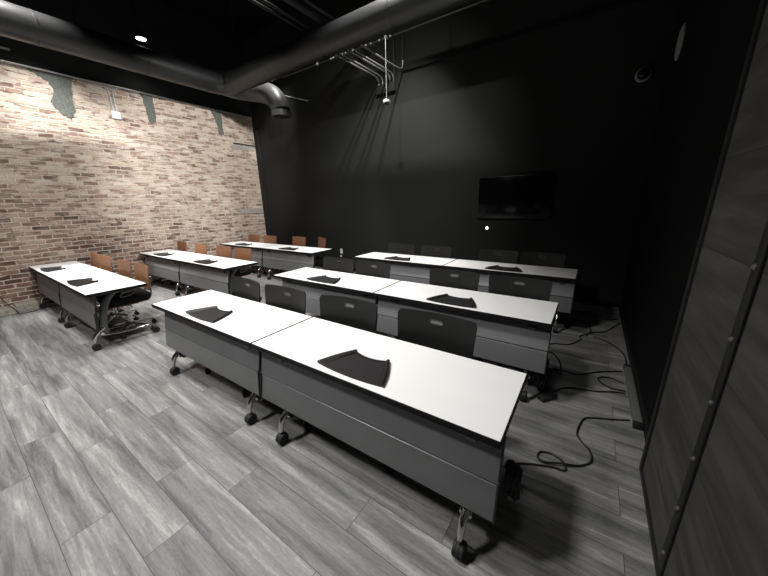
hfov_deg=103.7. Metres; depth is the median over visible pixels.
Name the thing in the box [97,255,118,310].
chair
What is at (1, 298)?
cable
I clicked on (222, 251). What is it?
chair
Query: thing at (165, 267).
table
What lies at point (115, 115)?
wall box
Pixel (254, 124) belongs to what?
trim
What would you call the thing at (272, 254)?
table
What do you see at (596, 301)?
baseboard
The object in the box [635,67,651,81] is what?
dome camera
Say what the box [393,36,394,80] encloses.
riser pipe
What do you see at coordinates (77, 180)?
wall
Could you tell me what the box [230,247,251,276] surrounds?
chair
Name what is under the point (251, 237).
chair
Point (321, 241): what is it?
chair
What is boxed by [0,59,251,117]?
conduit
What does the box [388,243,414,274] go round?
chair
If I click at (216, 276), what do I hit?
table
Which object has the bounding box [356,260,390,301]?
chair
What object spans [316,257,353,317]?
chair
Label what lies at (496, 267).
tray
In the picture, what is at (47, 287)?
table
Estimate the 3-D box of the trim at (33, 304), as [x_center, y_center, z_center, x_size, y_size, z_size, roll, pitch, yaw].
[-6.892,0.561,4.563,0.370,0.130,2.280,9,19,33]
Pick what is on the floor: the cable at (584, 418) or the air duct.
the cable at (584, 418)
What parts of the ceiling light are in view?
stem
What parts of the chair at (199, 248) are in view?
backrest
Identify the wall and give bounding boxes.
[0,61,265,306]
[243,0,680,301]
[620,0,760,426]
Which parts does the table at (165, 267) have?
modesty panel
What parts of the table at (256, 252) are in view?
modesty panel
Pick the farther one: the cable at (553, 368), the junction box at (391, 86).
the junction box at (391, 86)
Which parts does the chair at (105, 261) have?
backrest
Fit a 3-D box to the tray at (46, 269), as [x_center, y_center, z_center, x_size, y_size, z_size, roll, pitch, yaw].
[-5.540,-0.320,5.042,0.500,0.023,0.260,9,19,33]
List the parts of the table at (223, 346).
modesty panel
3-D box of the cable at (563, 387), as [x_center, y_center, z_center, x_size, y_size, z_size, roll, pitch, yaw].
[1.763,0.927,2.726,0.767,0.026,0.126,-2,16,-1]
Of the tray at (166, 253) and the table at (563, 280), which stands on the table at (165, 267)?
the tray at (166, 253)
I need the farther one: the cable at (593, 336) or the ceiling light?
the ceiling light
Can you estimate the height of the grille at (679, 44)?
0.296 m
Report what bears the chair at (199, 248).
on the floor
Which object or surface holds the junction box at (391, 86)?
attached to the wall at (350, 169)
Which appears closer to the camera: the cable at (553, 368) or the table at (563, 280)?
the cable at (553, 368)
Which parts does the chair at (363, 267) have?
backrest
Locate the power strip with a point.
(637, 423)
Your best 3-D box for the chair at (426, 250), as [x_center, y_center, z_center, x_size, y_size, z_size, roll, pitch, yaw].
[0.787,-0.242,5.274,0.616,0.927,0.618,10,20,36]
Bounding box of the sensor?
[383,35,389,104]
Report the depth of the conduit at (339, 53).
5.54 m
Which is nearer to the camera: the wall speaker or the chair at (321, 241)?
the wall speaker
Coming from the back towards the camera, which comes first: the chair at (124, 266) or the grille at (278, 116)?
the grille at (278, 116)
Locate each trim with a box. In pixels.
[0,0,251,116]
[0,299,39,316]
[251,115,270,235]
[402,0,643,71]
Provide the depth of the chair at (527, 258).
4.43 m
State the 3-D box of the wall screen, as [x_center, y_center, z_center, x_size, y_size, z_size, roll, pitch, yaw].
[2.233,-1.571,5.218,1.200,0.710,0.064,9,19,33]
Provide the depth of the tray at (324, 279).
3.91 m
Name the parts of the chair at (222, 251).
backrest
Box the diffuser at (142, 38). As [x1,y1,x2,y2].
[136,36,145,40]
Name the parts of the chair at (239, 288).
backrest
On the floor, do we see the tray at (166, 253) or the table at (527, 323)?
the table at (527, 323)
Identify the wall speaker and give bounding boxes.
[674,22,685,60]
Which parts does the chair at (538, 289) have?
backrest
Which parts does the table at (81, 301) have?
modesty panel, leg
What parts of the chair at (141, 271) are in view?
seat, backrest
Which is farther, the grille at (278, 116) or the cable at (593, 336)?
the grille at (278, 116)
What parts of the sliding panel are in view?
rail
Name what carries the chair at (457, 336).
on the floor
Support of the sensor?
hanging from the strut
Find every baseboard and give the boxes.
[278,260,618,306]
[618,302,648,441]
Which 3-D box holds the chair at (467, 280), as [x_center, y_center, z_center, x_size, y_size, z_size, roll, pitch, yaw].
[0.675,0.299,3.387,0.616,0.927,0.618,9,19,33]
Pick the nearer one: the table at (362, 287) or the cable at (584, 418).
the cable at (584, 418)
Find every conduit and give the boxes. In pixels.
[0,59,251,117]
[335,54,378,84]
[339,53,382,83]
[348,49,390,81]
[351,48,392,76]
[361,44,402,68]
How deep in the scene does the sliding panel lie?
1.16 m
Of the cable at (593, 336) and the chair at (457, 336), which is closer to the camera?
the chair at (457, 336)
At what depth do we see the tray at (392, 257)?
5.23 m
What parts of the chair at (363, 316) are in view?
backrest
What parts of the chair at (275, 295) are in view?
backrest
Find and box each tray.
[40,266,65,271]
[67,278,98,286]
[153,252,173,256]
[185,306,232,322]
[193,259,217,263]
[235,243,251,245]
[278,247,297,249]
[307,275,340,283]
[317,349,389,387]
[384,256,409,260]
[426,294,475,308]
[485,265,521,271]
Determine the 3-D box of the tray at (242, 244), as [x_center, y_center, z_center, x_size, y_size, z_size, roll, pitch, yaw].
[-3.541,-1.111,7.643,0.500,0.023,0.260,9,19,33]
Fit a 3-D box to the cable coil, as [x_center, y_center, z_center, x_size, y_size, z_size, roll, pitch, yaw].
[1.448,0.776,2.743,0.091,0.334,0.275,9,19,33]
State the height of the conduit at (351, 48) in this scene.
0.165 m
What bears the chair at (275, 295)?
on the floor
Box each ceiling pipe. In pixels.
[248,0,353,58]
[260,0,357,57]
[283,0,370,53]
[303,0,376,48]
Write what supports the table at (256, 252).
on the floor
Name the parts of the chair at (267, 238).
backrest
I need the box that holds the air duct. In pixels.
[0,0,481,118]
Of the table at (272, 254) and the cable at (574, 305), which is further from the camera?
the table at (272, 254)
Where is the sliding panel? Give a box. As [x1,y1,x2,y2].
[639,0,767,575]
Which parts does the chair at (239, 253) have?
seat, backrest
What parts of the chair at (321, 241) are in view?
seat, backrest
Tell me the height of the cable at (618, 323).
0.013 m
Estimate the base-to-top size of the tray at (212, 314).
0.023 m
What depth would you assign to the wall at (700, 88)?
2.38 m
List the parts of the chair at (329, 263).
backrest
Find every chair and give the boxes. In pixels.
[90,252,99,267]
[96,263,156,338]
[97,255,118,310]
[98,259,138,327]
[160,241,186,284]
[178,243,206,291]
[201,245,231,291]
[205,276,259,373]
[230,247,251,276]
[242,284,305,396]
[248,234,259,266]
[253,235,277,273]
[282,236,305,272]
[302,295,377,426]
[315,237,325,260]
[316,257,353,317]
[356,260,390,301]
[384,308,476,467]
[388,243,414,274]
[415,245,451,278]
[429,268,479,290]
[477,274,552,384]
[479,249,517,286]
[520,251,565,267]
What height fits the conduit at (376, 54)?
0.174 m
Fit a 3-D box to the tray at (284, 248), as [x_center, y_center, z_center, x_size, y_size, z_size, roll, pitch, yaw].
[-2.095,-0.877,6.697,0.500,0.023,0.260,9,19,33]
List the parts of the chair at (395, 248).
backrest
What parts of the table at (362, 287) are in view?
modesty panel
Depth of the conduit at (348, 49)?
5.45 m
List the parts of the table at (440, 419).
modesty panel, cable coil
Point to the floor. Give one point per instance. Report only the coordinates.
(113, 462)
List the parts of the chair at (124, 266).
backrest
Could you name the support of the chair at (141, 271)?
on the floor
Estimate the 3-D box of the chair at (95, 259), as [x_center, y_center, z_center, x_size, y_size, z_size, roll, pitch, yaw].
[-5.429,-0.126,5.417,0.608,0.917,0.627,10,19,35]
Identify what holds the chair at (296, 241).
on the floor
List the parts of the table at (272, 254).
modesty panel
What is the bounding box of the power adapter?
[537,392,557,402]
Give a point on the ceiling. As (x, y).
(215, 13)
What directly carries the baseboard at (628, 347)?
attached to the wall at (700, 88)
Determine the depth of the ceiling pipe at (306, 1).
4.78 m
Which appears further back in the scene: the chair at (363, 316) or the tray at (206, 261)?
the tray at (206, 261)
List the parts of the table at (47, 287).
modesty panel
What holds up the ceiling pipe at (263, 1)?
attached to the wall at (350, 169)
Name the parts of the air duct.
hanger rod, hanger rod, hanger rod, hanger rod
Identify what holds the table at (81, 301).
on the floor
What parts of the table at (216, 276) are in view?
modesty panel, leg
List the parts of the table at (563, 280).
modesty panel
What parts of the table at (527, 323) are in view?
modesty panel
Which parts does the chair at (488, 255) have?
backrest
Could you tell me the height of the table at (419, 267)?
0.740 m
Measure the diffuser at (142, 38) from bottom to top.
0.012 m
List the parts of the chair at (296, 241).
backrest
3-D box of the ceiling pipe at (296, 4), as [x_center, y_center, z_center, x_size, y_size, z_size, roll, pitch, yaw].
[-2.335,-3.892,3.172,0.100,0.100,7.300,9,19,33]
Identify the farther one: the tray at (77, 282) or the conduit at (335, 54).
the conduit at (335, 54)
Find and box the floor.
[0,266,655,575]
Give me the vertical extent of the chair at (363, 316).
0.927 m
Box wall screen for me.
[477,173,554,218]
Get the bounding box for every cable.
[1,298,58,313]
[517,417,629,471]
[549,351,621,374]
[550,323,619,344]
[551,387,625,393]
[574,305,590,335]
[593,336,626,363]
[597,376,624,391]
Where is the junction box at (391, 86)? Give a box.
[376,81,395,94]
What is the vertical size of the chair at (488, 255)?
0.927 m
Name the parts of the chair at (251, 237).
backrest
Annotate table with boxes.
[28,261,112,322]
[51,270,159,350]
[139,249,204,295]
[151,290,311,424]
[174,255,261,300]
[220,241,282,277]
[251,317,527,561]
[259,245,331,279]
[273,267,400,332]
[355,252,455,283]
[373,281,558,400]
[443,259,577,332]
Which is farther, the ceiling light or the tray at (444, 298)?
the ceiling light
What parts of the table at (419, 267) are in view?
modesty panel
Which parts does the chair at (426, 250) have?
backrest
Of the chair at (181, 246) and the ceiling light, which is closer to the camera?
the ceiling light
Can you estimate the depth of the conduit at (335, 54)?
5.59 m
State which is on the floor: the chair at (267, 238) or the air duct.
the chair at (267, 238)
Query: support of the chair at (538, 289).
on the floor
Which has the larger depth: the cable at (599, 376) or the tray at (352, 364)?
the cable at (599, 376)
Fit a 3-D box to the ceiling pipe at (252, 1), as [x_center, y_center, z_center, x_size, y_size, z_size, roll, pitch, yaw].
[-2.683,-3.929,3.405,0.044,0.044,7.300,9,19,33]
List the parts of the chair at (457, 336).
backrest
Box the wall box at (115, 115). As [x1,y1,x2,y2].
[101,85,120,119]
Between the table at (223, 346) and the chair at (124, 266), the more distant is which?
the chair at (124, 266)
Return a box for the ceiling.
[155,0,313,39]
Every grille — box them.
[273,114,289,118]
[675,27,682,56]
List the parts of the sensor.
rod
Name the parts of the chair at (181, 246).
backrest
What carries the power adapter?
on the floor
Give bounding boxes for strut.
[278,0,487,77]
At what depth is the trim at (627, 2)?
4.54 m
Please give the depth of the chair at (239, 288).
3.31 m
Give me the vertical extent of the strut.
1.843 m
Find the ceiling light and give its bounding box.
[133,0,146,40]
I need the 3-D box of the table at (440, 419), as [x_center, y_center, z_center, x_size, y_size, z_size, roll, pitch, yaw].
[-0.036,0.802,2.026,1.801,0.736,0.721,9,19,33]
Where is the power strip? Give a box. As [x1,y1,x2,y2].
[623,364,643,430]
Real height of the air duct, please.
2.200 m
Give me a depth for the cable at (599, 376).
2.84 m
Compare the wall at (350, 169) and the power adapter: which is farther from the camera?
the wall at (350, 169)

